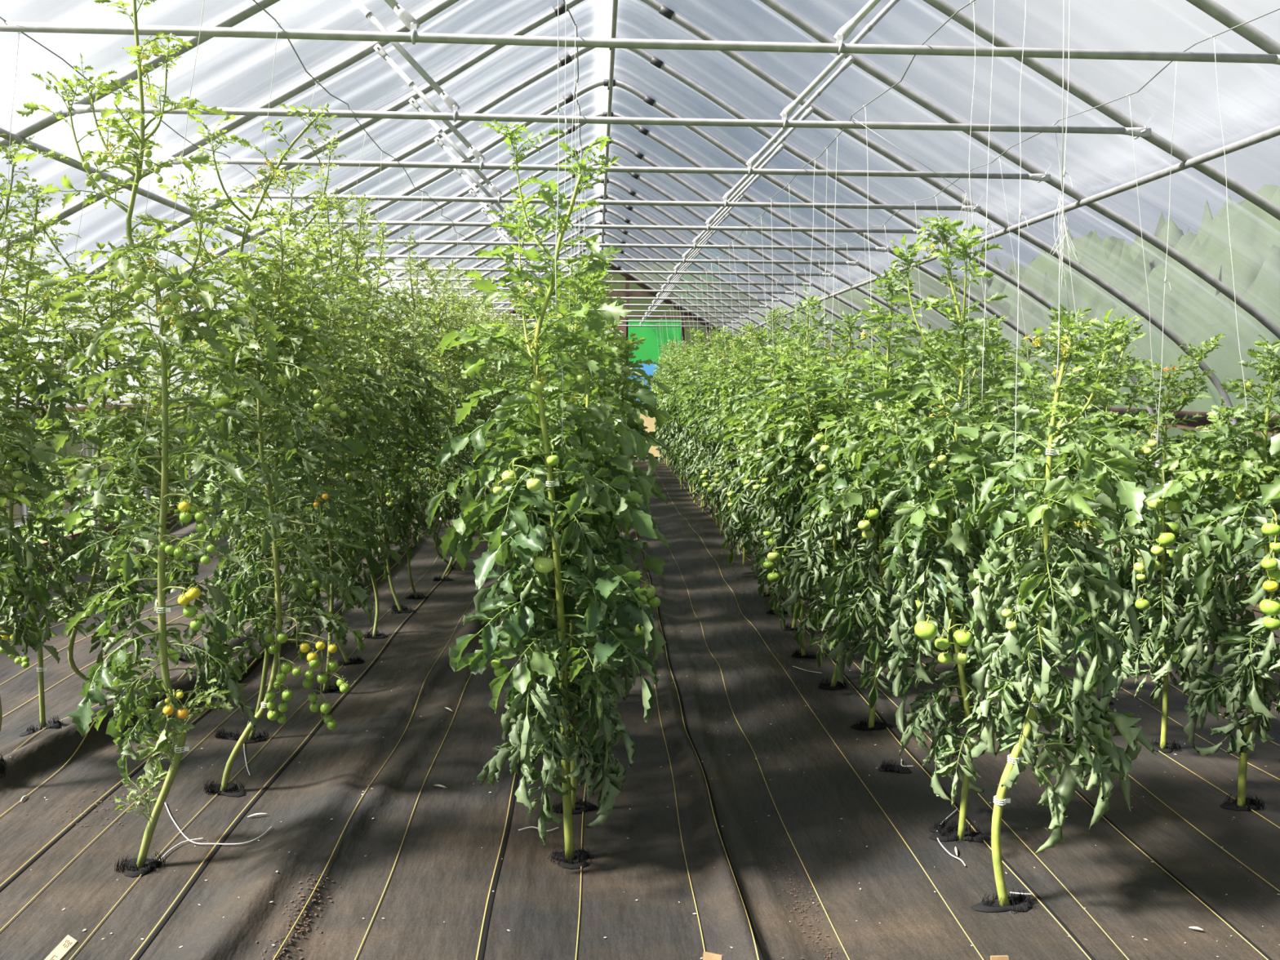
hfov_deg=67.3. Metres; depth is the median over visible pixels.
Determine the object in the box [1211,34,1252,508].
twine
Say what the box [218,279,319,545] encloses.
plant
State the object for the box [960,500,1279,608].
baseboard
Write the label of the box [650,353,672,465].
plant
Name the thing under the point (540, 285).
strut
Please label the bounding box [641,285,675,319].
strut
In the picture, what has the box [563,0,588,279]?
wire
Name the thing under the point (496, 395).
plant
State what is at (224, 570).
plant
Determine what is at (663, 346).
plant
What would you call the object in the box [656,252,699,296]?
strut
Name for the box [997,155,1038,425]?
twine
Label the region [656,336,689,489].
plant
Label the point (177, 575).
plant
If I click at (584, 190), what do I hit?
twine
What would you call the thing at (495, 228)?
strut
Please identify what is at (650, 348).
painted panel
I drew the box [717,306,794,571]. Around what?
plant
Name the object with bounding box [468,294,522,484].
plant
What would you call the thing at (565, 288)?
plant
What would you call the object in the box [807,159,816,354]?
twine
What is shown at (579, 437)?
plant
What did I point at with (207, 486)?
ground
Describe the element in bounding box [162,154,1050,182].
bar
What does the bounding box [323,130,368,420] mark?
twine
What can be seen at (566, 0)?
twine
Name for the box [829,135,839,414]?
twine
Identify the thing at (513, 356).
plant
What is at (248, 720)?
twine
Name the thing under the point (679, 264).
strut
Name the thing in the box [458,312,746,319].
bar
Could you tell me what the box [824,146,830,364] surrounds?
twine
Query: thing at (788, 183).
twine
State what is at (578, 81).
twine
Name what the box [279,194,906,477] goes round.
bow
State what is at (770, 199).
twine
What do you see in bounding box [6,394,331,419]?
trim
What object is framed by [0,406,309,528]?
wall
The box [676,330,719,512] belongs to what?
plant
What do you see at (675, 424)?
plant
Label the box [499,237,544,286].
strut
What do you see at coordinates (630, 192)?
bow
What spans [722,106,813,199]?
strut
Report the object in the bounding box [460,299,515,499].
plant
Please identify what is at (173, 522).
baseboard
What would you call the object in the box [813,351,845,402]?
plant
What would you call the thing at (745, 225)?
twine
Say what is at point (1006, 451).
plant
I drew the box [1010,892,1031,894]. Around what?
twine
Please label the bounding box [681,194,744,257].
strut
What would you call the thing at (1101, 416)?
plant
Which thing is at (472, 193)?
strut
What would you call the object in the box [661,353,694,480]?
plant
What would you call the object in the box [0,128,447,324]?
side purlin
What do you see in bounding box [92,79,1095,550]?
bow
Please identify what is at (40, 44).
wire
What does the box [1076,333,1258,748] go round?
plant
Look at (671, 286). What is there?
strut
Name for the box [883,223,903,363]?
twine
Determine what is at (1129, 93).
twine
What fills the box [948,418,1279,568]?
wall
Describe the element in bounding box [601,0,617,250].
ridge purlin
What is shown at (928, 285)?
hill
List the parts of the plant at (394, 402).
stem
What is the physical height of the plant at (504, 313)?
2.578 m
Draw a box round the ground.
[4,476,1257,576]
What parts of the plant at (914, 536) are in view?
stem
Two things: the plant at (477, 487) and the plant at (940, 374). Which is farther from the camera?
the plant at (477, 487)
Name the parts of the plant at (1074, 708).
stem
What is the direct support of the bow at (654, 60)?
on the floor
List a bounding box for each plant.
[0,133,66,731]
[0,170,121,728]
[8,209,184,693]
[11,0,284,868]
[82,281,227,658]
[157,102,374,791]
[169,128,364,739]
[185,255,300,579]
[214,315,318,586]
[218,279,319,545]
[235,184,401,690]
[262,195,403,662]
[290,189,435,635]
[294,297,355,530]
[295,313,366,538]
[320,312,392,514]
[338,219,447,613]
[361,228,453,599]
[361,297,411,504]
[369,313,413,506]
[397,257,496,579]
[404,265,484,568]
[408,318,438,480]
[418,339,452,490]
[419,289,489,527]
[424,119,669,860]
[426,262,498,523]
[433,277,506,533]
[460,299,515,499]
[465,308,520,488]
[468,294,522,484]
[469,268,666,809]
[471,312,515,493]
[481,309,522,483]
[493,309,524,443]
[495,246,667,645]
[495,258,672,754]
[495,312,528,395]
[497,256,635,626]
[503,287,635,463]
[506,311,532,392]
[527,288,635,533]
[538,288,642,416]
[646,337,676,461]
[650,339,676,466]
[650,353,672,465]
[652,345,669,462]
[653,337,680,473]
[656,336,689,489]
[656,343,690,484]
[657,353,692,476]
[660,351,694,493]
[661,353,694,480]
[667,342,702,497]
[668,342,703,502]
[675,328,715,506]
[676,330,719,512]
[680,325,730,518]
[687,321,733,526]
[688,324,733,535]
[697,327,764,564]
[697,335,769,545]
[702,320,771,554]
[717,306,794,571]
[718,328,831,608]
[722,324,801,594]
[725,315,854,628]
[743,283,867,656]
[759,310,915,686]
[792,337,817,364]
[793,261,981,728]
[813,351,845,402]
[817,213,1066,839]
[819,352,862,415]
[831,339,892,521]
[841,323,918,569]
[841,351,901,524]
[876,335,951,573]
[910,334,991,579]
[914,314,1026,617]
[942,308,1162,906]
[958,325,1065,620]
[977,320,1137,640]
[1014,303,1193,696]
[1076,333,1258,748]
[1142,334,1279,806]
[1256,433,1279,506]
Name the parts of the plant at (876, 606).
stem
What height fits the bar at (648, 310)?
0.071 m
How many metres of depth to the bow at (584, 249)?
18.19 m
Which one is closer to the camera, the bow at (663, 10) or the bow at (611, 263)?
the bow at (663, 10)
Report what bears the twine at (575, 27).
hanging from the wire at (574, 22)
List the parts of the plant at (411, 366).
stem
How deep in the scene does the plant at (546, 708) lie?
3.12 m
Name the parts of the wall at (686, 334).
rail, rail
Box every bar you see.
[0,21,1279,65]
[62,101,1151,139]
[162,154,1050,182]
[231,190,980,213]
[282,217,929,234]
[320,236,890,252]
[348,253,859,266]
[373,265,833,277]
[392,275,813,286]
[408,284,795,294]
[422,293,781,302]
[435,301,768,308]
[446,307,756,313]
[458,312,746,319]
[463,318,738,323]
[507,323,730,328]
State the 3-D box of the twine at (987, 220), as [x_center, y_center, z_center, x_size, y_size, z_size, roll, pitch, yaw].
[1.102,-0.881,3.031,0.045,1.302,0.010,2,6,13]
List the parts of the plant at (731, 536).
stem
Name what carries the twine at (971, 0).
hanging from the wire at (972, 1)
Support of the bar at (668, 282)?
attached to the bow at (633, 175)
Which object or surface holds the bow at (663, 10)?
on the floor
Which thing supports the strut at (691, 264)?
attached to the bar at (494, 303)
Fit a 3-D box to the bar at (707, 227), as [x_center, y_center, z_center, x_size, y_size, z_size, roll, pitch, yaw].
[-0.238,-2.050,7.751,5.214,0.071,0.127,0,6,-3]
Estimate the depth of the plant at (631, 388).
6.78 m
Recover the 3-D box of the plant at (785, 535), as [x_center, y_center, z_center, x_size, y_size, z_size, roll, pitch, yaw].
[0.981,-0.031,5.644,0.754,2.197,0.877,-2,6,-20]
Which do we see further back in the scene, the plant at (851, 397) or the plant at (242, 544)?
the plant at (851, 397)
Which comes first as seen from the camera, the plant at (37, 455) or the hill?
the plant at (37, 455)
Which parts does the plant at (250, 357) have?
stem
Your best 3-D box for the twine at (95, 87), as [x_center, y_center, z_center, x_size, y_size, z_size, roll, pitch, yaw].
[-2.432,-0.963,4.147,0.258,1.426,0.015,0,6,-3]
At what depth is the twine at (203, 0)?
2.93 m
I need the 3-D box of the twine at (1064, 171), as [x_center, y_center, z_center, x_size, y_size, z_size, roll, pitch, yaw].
[1.123,-0.881,2.529,0.045,1.303,0.009,2,6,14]
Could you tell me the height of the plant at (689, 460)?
2.203 m
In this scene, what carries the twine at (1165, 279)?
hanging from the wire at (1273, 11)
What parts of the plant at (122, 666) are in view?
stem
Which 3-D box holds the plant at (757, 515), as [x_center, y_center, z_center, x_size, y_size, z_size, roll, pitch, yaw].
[0.973,-0.063,6.736,0.830,2.083,0.858,1,6,2]
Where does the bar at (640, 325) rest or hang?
attached to the bow at (612, 255)
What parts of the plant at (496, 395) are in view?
stem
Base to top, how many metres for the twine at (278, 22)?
1.482 m
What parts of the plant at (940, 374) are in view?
stem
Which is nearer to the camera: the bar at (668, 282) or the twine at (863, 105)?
the twine at (863, 105)
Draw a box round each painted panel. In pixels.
[627,319,681,363]
[627,363,658,404]
[634,413,662,456]
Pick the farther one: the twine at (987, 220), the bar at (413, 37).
the bar at (413, 37)
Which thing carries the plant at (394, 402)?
on the floor
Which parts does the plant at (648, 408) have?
stem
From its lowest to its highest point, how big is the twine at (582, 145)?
1.475 m
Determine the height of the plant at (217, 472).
2.240 m
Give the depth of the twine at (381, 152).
5.24 m
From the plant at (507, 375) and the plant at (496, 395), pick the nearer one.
the plant at (496, 395)
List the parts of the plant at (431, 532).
stem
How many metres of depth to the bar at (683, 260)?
9.82 m
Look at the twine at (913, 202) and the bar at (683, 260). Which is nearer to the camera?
the twine at (913, 202)
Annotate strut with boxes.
[351,0,460,111]
[373,44,484,161]
[384,0,420,30]
[408,97,502,196]
[434,136,514,221]
[453,168,524,239]
[469,189,527,250]
[480,208,535,264]
[492,226,542,277]
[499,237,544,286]
[511,252,546,292]
[512,260,553,302]
[639,292,671,324]
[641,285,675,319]
[644,278,680,315]
[648,274,684,309]
[651,262,692,302]
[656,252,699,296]
[661,241,707,288]
[666,230,717,279]
[673,213,729,270]
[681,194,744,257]
[692,174,761,243]
[705,143,784,224]
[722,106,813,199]
[746,55,854,166]
[779,0,899,118]
[833,0,880,40]
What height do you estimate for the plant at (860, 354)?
1.950 m
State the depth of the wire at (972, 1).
4.22 m
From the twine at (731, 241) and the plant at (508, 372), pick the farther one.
the plant at (508, 372)
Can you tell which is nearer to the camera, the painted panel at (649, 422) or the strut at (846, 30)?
the strut at (846, 30)
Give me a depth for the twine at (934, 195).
6.34 m
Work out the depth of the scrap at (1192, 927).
2.87 m
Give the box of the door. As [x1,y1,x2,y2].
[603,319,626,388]
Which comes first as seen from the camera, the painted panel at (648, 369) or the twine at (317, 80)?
the twine at (317, 80)
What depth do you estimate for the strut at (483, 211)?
10.76 m
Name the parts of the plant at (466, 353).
stem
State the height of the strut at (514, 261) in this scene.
0.661 m
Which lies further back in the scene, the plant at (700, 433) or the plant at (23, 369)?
the plant at (700, 433)
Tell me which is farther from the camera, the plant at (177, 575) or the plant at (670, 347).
the plant at (670, 347)
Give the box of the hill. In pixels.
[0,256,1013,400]
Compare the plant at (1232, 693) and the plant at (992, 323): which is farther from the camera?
the plant at (992, 323)
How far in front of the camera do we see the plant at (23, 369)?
4.25 m
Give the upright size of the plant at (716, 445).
2.244 m
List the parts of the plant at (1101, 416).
stem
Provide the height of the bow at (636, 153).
4.351 m
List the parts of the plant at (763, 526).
stem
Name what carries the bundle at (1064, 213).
hanging from the wire at (972, 1)
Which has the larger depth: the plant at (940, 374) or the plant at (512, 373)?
the plant at (512, 373)
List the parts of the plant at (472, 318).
stem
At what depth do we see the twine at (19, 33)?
3.56 m
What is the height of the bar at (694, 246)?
0.071 m
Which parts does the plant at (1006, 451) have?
stem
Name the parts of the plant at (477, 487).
stem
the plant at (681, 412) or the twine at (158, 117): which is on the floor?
the plant at (681, 412)
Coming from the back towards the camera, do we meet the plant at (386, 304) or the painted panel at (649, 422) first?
the painted panel at (649, 422)
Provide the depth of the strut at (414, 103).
6.59 m
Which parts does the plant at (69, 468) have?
stem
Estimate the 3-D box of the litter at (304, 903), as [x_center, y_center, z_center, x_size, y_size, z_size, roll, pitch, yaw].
[-0.948,1.018,5.741,2.876,0.164,6.717,0,6,-3]
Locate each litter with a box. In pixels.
[9,582,1279,959]
[25,560,845,959]
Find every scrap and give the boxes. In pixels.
[247,813,268,817]
[434,784,446,787]
[1189,926,1204,931]
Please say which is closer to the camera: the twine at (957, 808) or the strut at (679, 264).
the twine at (957, 808)
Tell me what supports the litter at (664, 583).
on the floor
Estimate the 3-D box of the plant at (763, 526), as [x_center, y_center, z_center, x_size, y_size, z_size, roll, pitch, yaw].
[1.002,-0.028,6.249,0.816,2.086,0.854,2,6,14]
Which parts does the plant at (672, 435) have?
stem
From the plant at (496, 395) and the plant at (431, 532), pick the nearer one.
the plant at (431, 532)
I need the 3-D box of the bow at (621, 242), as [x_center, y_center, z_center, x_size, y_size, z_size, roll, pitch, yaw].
[-0.689,-2.242,17.269,9.488,4.351,0.062,0,6,-3]
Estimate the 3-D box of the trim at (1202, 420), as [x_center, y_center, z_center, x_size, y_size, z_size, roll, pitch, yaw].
[4.398,-0.620,9.089,0.040,0.140,22.770,0,6,-3]
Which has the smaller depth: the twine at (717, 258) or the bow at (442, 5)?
the bow at (442, 5)
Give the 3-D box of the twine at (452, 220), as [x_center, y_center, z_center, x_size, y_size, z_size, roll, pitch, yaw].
[-1.522,-1.317,7.733,0.017,1.520,0.083,2,6,19]
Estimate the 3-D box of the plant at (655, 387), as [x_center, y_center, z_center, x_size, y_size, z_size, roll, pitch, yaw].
[0.623,-1.307,17.096,0.827,2.426,0.833,1,6,9]
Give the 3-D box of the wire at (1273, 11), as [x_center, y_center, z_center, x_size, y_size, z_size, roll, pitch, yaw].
[1.674,-2.369,11.767,0.084,0.183,18.561,0,6,-3]
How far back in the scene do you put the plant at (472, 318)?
9.46 m
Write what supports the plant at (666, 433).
on the floor
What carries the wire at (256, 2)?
attached to the wall at (686, 334)
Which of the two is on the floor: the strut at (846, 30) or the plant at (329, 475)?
the plant at (329, 475)
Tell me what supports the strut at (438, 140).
attached to the bar at (707, 227)
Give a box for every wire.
[0,16,493,327]
[252,0,534,319]
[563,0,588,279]
[653,0,975,328]
[702,8,1279,328]
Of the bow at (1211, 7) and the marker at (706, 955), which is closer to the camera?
the marker at (706, 955)
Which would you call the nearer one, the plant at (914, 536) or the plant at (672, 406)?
the plant at (914, 536)
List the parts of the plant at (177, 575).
stem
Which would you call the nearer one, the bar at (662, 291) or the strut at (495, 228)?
the strut at (495, 228)
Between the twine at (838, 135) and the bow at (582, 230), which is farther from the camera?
the bow at (582, 230)
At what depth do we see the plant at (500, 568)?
5.16 m
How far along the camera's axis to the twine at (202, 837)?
3.31 m
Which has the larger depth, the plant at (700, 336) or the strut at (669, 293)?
the strut at (669, 293)
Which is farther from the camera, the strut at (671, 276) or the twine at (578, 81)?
the strut at (671, 276)
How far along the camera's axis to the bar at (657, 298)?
14.02 m
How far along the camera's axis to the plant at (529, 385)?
6.33 m
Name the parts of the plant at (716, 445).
stem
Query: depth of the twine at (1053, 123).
4.74 m
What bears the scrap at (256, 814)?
on the floor
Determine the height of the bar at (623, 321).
0.071 m
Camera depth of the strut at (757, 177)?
8.78 m
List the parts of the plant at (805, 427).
stem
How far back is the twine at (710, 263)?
10.05 m
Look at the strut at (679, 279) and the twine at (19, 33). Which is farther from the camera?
the strut at (679, 279)
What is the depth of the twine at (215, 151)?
5.37 m
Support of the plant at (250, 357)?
on the floor
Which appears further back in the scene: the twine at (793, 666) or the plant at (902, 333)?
the plant at (902, 333)
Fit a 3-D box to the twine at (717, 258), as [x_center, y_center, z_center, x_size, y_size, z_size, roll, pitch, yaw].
[0.829,-1.458,9.494,0.149,1.467,0.010,1,6,7]
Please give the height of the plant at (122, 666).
2.979 m
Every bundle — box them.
[852,117,973,251]
[1049,0,1080,306]
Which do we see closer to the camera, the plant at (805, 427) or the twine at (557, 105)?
the twine at (557, 105)
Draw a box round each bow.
[0,0,1279,220]
[0,0,1279,339]
[8,0,1243,595]
[24,37,1161,574]
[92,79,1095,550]
[145,111,1042,521]
[187,138,1001,518]
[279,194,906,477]
[302,208,864,410]
[327,160,968,482]
[368,220,819,350]
[377,178,933,404]
[377,261,759,440]
[397,231,811,356]
[402,241,798,359]
[422,250,764,347]
[1186,0,1279,54]
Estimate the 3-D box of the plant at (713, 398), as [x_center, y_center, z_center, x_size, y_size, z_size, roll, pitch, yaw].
[0.999,-0.377,9.614,0.782,2.118,0.762,3,6,26]
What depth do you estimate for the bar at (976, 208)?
6.67 m
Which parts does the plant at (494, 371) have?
stem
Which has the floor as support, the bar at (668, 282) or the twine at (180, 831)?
the twine at (180, 831)
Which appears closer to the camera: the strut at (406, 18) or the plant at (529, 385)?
the strut at (406, 18)
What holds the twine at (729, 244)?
hanging from the wire at (972, 1)
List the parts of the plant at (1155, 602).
stem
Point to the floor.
(424, 869)
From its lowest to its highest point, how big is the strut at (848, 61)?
0.661 m
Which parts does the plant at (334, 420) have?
stem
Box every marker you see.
[44,934,79,959]
[702,951,722,959]
[990,955,1008,959]
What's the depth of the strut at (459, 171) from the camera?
8.67 m
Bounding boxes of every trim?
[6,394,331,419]
[838,394,1279,435]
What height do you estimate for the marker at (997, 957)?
0.165 m
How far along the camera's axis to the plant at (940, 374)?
6.83 m
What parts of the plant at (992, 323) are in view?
stem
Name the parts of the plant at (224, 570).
stem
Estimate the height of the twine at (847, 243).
1.620 m
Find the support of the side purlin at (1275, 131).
attached to the bow at (611, 263)
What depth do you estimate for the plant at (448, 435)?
7.79 m
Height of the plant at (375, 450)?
2.358 m
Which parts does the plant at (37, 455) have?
stem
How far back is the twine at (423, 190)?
6.46 m
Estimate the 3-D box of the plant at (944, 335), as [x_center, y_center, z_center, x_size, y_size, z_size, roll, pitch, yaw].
[2.165,-0.126,7.597,0.786,2.009,0.689,0,6,-7]
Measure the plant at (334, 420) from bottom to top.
2.537 m
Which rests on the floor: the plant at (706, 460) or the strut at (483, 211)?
the plant at (706, 460)
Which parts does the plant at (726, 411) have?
stem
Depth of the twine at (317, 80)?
4.00 m
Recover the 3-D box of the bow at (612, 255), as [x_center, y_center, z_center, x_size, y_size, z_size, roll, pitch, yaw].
[-0.787,-2.409,19.360,9.488,4.351,0.062,0,6,-3]
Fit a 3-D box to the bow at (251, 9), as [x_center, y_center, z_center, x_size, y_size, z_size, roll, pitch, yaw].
[-0.100,-1.039,4.740,9.488,4.351,0.062,0,6,-3]
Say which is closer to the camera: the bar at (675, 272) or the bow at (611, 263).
the bar at (675, 272)
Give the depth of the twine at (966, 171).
5.82 m
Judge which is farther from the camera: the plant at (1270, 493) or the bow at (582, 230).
the bow at (582, 230)
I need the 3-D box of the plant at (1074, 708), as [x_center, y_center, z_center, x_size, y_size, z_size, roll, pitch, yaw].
[1.268,0.420,2.912,0.603,1.861,0.692,1,6,7]
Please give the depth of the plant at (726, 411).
8.52 m
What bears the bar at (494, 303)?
attached to the bow at (601, 210)
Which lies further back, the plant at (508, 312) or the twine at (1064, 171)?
the plant at (508, 312)
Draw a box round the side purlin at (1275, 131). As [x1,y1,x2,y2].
[733,125,1279,337]
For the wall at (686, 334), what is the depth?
20.43 m
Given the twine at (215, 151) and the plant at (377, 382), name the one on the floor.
the plant at (377, 382)
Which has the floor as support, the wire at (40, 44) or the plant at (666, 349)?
the plant at (666, 349)
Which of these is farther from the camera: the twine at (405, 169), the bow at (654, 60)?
the bow at (654, 60)
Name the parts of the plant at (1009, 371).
stem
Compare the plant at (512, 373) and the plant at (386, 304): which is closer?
the plant at (386, 304)
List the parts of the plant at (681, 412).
stem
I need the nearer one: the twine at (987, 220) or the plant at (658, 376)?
the twine at (987, 220)
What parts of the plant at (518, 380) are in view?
stem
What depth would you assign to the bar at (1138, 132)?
4.58 m
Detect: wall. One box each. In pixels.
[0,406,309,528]
[380,262,763,458]
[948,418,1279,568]
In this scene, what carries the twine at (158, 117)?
hanging from the wire at (40, 44)
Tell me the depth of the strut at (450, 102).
4.52 m
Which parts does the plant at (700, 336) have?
stem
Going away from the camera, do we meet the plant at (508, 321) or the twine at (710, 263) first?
the twine at (710, 263)
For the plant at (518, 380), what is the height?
2.269 m
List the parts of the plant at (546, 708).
stem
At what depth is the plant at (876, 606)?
4.36 m
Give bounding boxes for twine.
[0,31,22,291]
[54,87,99,422]
[120,116,159,419]
[142,0,204,444]
[159,837,203,860]
[164,801,271,844]
[185,151,216,408]
[236,22,280,422]
[243,720,250,775]
[246,80,319,412]
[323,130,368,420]
[363,149,383,406]
[384,168,406,402]
[411,190,423,406]
[422,203,436,389]
[449,220,453,411]
[450,233,459,385]
[518,826,558,831]
[555,0,567,310]
[560,0,566,452]
[566,22,577,445]
[572,80,579,329]
[576,102,580,318]
[577,145,582,299]
[582,188,586,254]
[710,262,719,367]
[717,257,727,369]
[728,244,735,373]
[731,240,748,391]
[745,225,753,373]
[760,214,768,343]
[769,199,775,397]
[787,182,799,360]
[792,666,822,673]
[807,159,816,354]
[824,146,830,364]
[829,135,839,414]
[845,243,857,364]
[862,105,874,391]
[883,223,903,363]
[913,201,921,325]
[933,195,964,402]
[936,808,965,866]
[966,171,999,414]
[967,0,975,444]
[982,0,995,399]
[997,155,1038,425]
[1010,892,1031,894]
[1013,0,1028,527]
[1053,123,1085,414]
[1055,0,1073,394]
[1126,93,1166,503]
[1156,65,1176,450]
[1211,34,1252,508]
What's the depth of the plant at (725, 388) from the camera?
9.02 m
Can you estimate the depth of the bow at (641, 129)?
9.78 m
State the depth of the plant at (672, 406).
13.67 m
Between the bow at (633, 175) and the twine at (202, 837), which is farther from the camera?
the bow at (633, 175)
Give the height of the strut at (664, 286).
0.661 m
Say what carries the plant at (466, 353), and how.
on the floor
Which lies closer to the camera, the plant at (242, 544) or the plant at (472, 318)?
the plant at (242, 544)
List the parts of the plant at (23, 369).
stem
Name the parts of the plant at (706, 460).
stem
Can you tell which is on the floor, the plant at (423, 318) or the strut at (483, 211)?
the plant at (423, 318)
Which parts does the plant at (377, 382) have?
stem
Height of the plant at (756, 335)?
2.093 m
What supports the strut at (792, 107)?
attached to the bar at (1138, 132)
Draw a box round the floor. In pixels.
[0,457,1279,959]
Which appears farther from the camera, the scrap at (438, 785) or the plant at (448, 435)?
the plant at (448, 435)
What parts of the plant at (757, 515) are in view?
stem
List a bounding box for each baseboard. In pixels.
[5,468,324,575]
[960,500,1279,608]
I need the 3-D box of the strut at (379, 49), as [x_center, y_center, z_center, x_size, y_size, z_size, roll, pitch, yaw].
[-1.218,-2.180,5.569,0.636,0.661,0.048,0,6,-1]
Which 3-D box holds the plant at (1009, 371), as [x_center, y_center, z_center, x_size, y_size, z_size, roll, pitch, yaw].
[2.298,0.035,6.045,0.670,2.011,0.744,-3,7,-29]
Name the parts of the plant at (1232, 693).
stem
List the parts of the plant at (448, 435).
stem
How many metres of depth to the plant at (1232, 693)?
3.63 m
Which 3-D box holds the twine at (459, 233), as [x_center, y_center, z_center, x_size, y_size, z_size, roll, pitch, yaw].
[-1.589,-1.352,8.212,0.112,1.492,0.010,3,6,20]
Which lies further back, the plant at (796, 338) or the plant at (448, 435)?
the plant at (796, 338)
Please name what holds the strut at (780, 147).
attached to the bar at (707, 227)
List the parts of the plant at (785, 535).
stem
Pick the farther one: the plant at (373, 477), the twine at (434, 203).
the plant at (373, 477)
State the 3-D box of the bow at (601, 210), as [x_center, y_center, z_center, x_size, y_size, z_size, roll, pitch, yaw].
[-0.590,-2.063,15.178,9.488,4.351,0.062,0,6,-3]
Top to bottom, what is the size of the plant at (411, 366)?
2.693 m
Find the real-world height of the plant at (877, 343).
2.056 m
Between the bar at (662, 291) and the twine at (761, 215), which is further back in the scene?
the bar at (662, 291)
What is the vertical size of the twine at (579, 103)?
1.486 m
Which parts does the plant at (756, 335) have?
stem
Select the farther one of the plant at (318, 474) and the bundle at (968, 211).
the plant at (318, 474)
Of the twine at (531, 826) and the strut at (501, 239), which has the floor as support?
the twine at (531, 826)
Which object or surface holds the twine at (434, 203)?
hanging from the wire at (256, 2)
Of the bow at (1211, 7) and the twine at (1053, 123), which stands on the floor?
the bow at (1211, 7)
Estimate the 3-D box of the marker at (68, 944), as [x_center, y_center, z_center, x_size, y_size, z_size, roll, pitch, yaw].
[-1.577,1.319,2.391,0.050,0.220,0.332,4,7,34]
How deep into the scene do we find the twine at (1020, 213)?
2.79 m
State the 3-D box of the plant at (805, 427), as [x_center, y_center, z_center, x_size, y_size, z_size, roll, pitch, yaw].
[1.066,0.128,5.026,0.824,2.008,0.851,4,7,29]
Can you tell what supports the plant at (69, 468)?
on the floor
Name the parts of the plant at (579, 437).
stem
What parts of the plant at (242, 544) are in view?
stem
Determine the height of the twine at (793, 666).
0.011 m
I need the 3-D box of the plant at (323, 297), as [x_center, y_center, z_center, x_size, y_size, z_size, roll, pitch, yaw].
[-2.849,-0.463,8.678,0.825,2.359,0.753,-2,6,-20]
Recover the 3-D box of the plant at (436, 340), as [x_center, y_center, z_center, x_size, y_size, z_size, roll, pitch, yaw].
[-2.867,-0.827,12.830,0.896,2.278,0.718,3,6,20]

